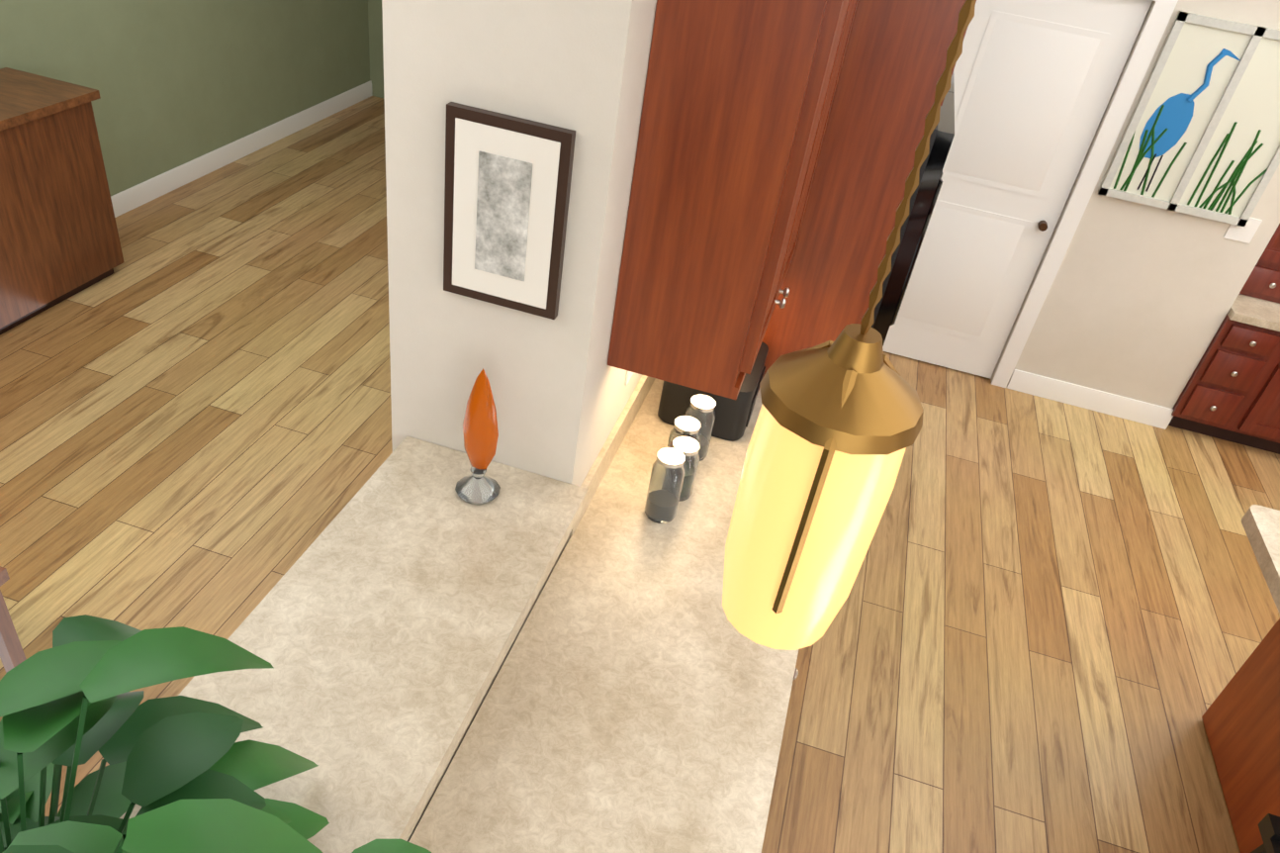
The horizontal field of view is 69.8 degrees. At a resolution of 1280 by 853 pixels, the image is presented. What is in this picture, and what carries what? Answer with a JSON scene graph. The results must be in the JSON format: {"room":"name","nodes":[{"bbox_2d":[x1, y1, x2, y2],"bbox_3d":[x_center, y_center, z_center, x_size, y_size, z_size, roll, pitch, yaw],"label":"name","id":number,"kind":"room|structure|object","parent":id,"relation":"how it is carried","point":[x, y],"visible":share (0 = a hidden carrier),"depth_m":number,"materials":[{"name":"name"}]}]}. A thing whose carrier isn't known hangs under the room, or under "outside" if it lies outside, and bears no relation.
{"room":"kitchen","nodes":[
{"label":"kitchen","id":0,"kind":"room"},
{"bbox_2d":[0,0,369,195],"bbox_3d":[-3.079,-2.216,4.412,0.150,2.760,6.588,16,36,8],"label":"wall","id":1,"kind":"structure","parent":0,"point":[175,83],"depth_m":5.69,"materials":[{"name":"green paint"}]},
{"bbox_2d":[110,80,372,217],"bbox_3d":[-3.180,-1.133,5.160,0.015,0.124,6.588,16,36,8],"label":"baseboard","id":2,"kind":"structure","parent":1,"relation":"attached to","point":[132,198],"depth_m":6.27,"materials":[{"name":"white wood"}]},
{"bbox_2d":[367,0,384,98],"bbox_3d":[-0.997,-3.672,6.941,6.500,2.760,0.150,16,36,8],"label":"wall","id":3,"kind":"structure","parent":0,"point":[375,24],"depth_m":7.60,"materials":[{"name":"green paint"}]},
{"bbox_2d":[407,548,563,840],"bbox_3d":[-0.595,1.111,1.857,0.150,1.040,2.004,16,36,8],"label":"wall","id":4,"kind":"structure","parent":0,"point":[481,702],"depth_m":1.97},
{"bbox_2d":[119,436,588,852],"bbox_3d":[-0.362,1.066,1.034,1.419,0.044,3.151,16,36,8],"label":"raised countertop","id":5,"kind":"structure","parent":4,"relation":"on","point":[378,627],"depth_m":1.86,"materials":[{"name":"stone"}]},
{"bbox_2d":[0,614,431,852],"bbox_3d":[-0.682,0.625,1.032,0.946,0.648,0.994,16,36,8],"label":"potted plant","id":6,"kind":"object","parent":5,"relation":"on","point":[188,775],"visible":1,"depth_m":1.10,"materials":[{"name":"green plant"}]},
{"bbox_2d":[455,367,500,504],"bbox_3d":[-0.373,0.015,2.147,0.110,0.360,0.110,16,36,8],"label":"sculpture","id":7,"kind":"object","parent":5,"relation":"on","point":[481,436],"visible":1,"depth_m":2.14,"materials":[{"name":"orange glass"}]},
{"bbox_2d":[405,371,654,841],"bbox_3d":[-0.299,0.469,2.034,0.017,0.130,2.900,16,36,8],"label":"backsplash","id":8,"kind":"structure","parent":4,"relation":"attached to","point":[594,476],"depth_m":2.61,"materials":[{"name":"beige stone"}]},
{"bbox_2d":[381,0,657,548],"bbox_3d":[-0.067,-0.750,3.088,0.500,2.760,2.230,16,36,8],"label":"wall column","id":9,"kind":"structure","parent":0,"point":[562,392],"depth_m":1.99,"materials":[{"name":"beige paint"}]},
{"bbox_2d":[443,101,575,319],"bbox_3d":[-0.288,-0.448,1.955,0.270,0.420,0.027,16,36,8],"label":"framed picture","id":10,"kind":"object","parent":9,"relation":"attached to","point":[507,187],"depth_m":1.93,"materials":[{"name":"brown"}]},
{"bbox_2d":[625,370,633,384],"bbox_3d":[-0.023,-0.187,2.660,0.005,0.120,0.070,16,36,8],"label":"electrical outlet plate","id":11,"kind":"object","parent":9,"relation":"attached to","point":[629,374],"visible":0.08,"depth_m":2.64,"materials":[{"name":"white plastic"}]},
{"bbox_2d":[409,375,798,852],"bbox_3d":[1.105,1.142,1.580,3.154,0.042,3.580,16,36,8],"label":"countertop","id":12,"kind":"structure","parent":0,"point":[627,712],"depth_m":2.02,"materials":[{"name":"beige stone"}]},
{"bbox_2d":[657,341,768,441],"bbox_3d":[0.242,-0.144,2.966,0.288,0.190,0.340,16,36,8],"label":"toaster","id":13,"kind":"object","parent":12,"relation":"on","point":[732,419],"visible":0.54,"depth_m":2.84,"materials":[{"name":"black plastic"}]},
{"bbox_2d":[0,95,1279,852],"bbox_3d":[-0.720,1.429,2.337,11.100,0.060,12.500,16,36,8],"label":"floor","id":14,"kind":"structure","parent":0,"point":[1052,622],"depth_m":3.86,"materials":[{"name":"brown wood"}]},
{"bbox_2d":[0,565,26,672],"bbox_3d":[-2.021,0.387,2.215,0.560,1.400,0.560,16,36,8],"label":"chair","id":15,"kind":"object","parent":14,"relation":"on","point":[12,654],"visible":0.55,"depth_m":2.55,"materials":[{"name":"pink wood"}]},
{"bbox_2d":[0,67,124,334],"bbox_3d":[-3.246,-0.681,3.792,0.524,0.960,2.360,16,36,8],"label":"wooden cabinet","id":16,"kind":"object","parent":14,"relation":"on","point":[59,239],"visible":1,"depth_m":4.37,"materials":[{"name":"brown wood"}]},
{"bbox_2d":[870,72,954,346],"bbox_3d":[0.622,-0.468,3.657,0.756,1.840,1.030,16,36,8],"label":"fridge","id":17,"kind":"object","parent":14,"relation":"on","point":[914,226],"visible":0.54,"depth_m":2.87,"materials":[{"name":"black metal"}]},
{"bbox_2d":[1168,313,1279,441],"bbox_3d":[3.190,-0.382,5.120,0.300,0.720,0.635,16,36,8],"label":"base cabinet","id":18,"kind":"object","parent":14,"relation":"on","point":[1231,391],"depth_m":4.85,"materials":[{"name":"brown wood"}]},
{"bbox_2d":[1227,294,1279,330],"bbox_3d":[4.258,-0.403,4.745,2.432,0.040,0.636,16,36,8],"label":"countertop","id":19,"kind":"structure","parent":18,"relation":"on","point":[1249,310],"depth_m":4.70,"materials":[{"name":"beige stone"}]},
{"bbox_2d":[1201,618,1279,852],"bbox_3d":[2.258,1.240,2.505,0.672,0.870,1.550,16,36,8],"label":"kitchen island","id":20,"kind":"object","parent":14,"relation":"on","point":[1240,716],"depth_m":3.08,"materials":[{"name":"brown wood"}]},
{"bbox_2d":[1241,504,1279,614],"bbox_3d":[2.193,0.829,2.262,0.950,0.054,1.640,16,36,8],"label":"island countertop","id":21,"kind":"structure","parent":20,"relation":"on","point":[1261,524],"depth_m":2.84,"materials":[{"name":"beige stone"}]},
{"bbox_2d":[1231,362,1279,454],"bbox_3d":[3.552,-0.281,5.065,0.460,0.720,0.635,16,36,8],"label":"base cabinet","id":22,"kind":"object","parent":14,"relation":"on","point":[1260,429],"depth_m":4.92,"materials":[{"name":"brown wood"}]},
{"bbox_2d":[1250,813,1279,852],"bbox_3d":[1.642,1.400,2.352,0.329,0.624,0.469,16,36,8],"label":"stool","id":23,"kind":"object","parent":14,"relation":"on","point":[1268,824],"visible":1,"depth_m":2.35,"materials":[{"name":"brown wood"}]},
{"bbox_2d":[607,0,864,395],"bbox_3d":[0.274,-0.778,2.313,0.357,1.055,0.820,16,36,8],"label":"upper cabinet","id":24,"kind":"object","parent":0,"relation":"attached to","point":[739,108],"depth_m":2.02,"materials":[{"name":"brown wood"}]},
{"bbox_2d":[836,0,976,122],"bbox_3d":[0.728,-1.472,2.946,0.649,0.545,1.100,16,36,8],"label":"upper cabinet","id":25,"kind":"object","parent":0,"relation":"attached to","point":[897,61],"depth_m":2.52,"materials":[{"name":"brown wood"}]},
{"bbox_2d":[990,0,1279,408],"bbox_3d":[2.430,-1.739,5.063,1.850,2.760,1.450,16,36,8],"label":"wall","id":26,"kind":"structure","parent":0,"point":[1140,300],"depth_m":4.77,"materials":[{"name":"beige paint"}]},
{"bbox_2d":[882,0,1178,387],"bbox_3d":[1.802,-1.228,4.743,0.950,2.135,0.088,16,36,8],"label":"door","id":27,"kind":"structure","parent":26,"relation":"attached to","point":[1036,81],"depth_m":4.62,"materials":[{"name":"white wood"}]},
{"bbox_2d":[1006,368,1173,429],"bbox_3d":[2.530,-0.158,5.164,0.877,0.124,0.027,16,36,8],"label":"baseboard","id":28,"kind":"structure","parent":26,"relation":"attached to","point":[1019,381],"depth_m":5.15,"materials":[{"name":"white wood"}]},
{"bbox_2d":[1097,10,1279,226],"bbox_3d":[2.669,-1.411,4.274,0.690,0.850,0.033,16,36,8],"label":"framed picture","id":29,"kind":"object","parent":26,"relation":"attached to","point":[1201,137],"visible":1,"depth_m":4.28,"materials":[{"name":"beige fabric"}]},
{"bbox_2d":[1223,217,1262,243],"bbox_3d":[2.950,-0.966,4.491,0.120,0.120,0.006,16,36,8],"label":"switch plate","id":30,"kind":"object","parent":26,"relation":"attached to","point":[1246,231],"visible":0.86,"depth_m":4.50,"materials":[{"name":"white plastic"}]},
{"bbox_2d":[1238,223,1279,306],"bbox_3d":[3.580,-1.182,4.620,0.760,1.169,0.379,16,36,8],"label":"upper cabinet","id":31,"kind":"object","parent":26,"relation":"attached to","point":[1263,282],"depth_m":4.77,"materials":[{"name":"brown wood"}]},
{"bbox_3d":[-0.311,-0.962,0.623,11.100,0.360,12.500,16,36,8],"label":"ceiling","id":32,"kind":"structure","parent":0,"visible":0},
{"bbox_2d":[722,0,975,649],"bbox_3d":[0.243,-0.173,0.887,0.180,1.058,0.186,16,36,8],"label":"pendant light","id":33,"kind":"object","parent":32,"relation":"hanging from","point":[838,426],"visible":1,"depth_m":0.98,"materials":[{"name":"yellow glass"}]}
]}

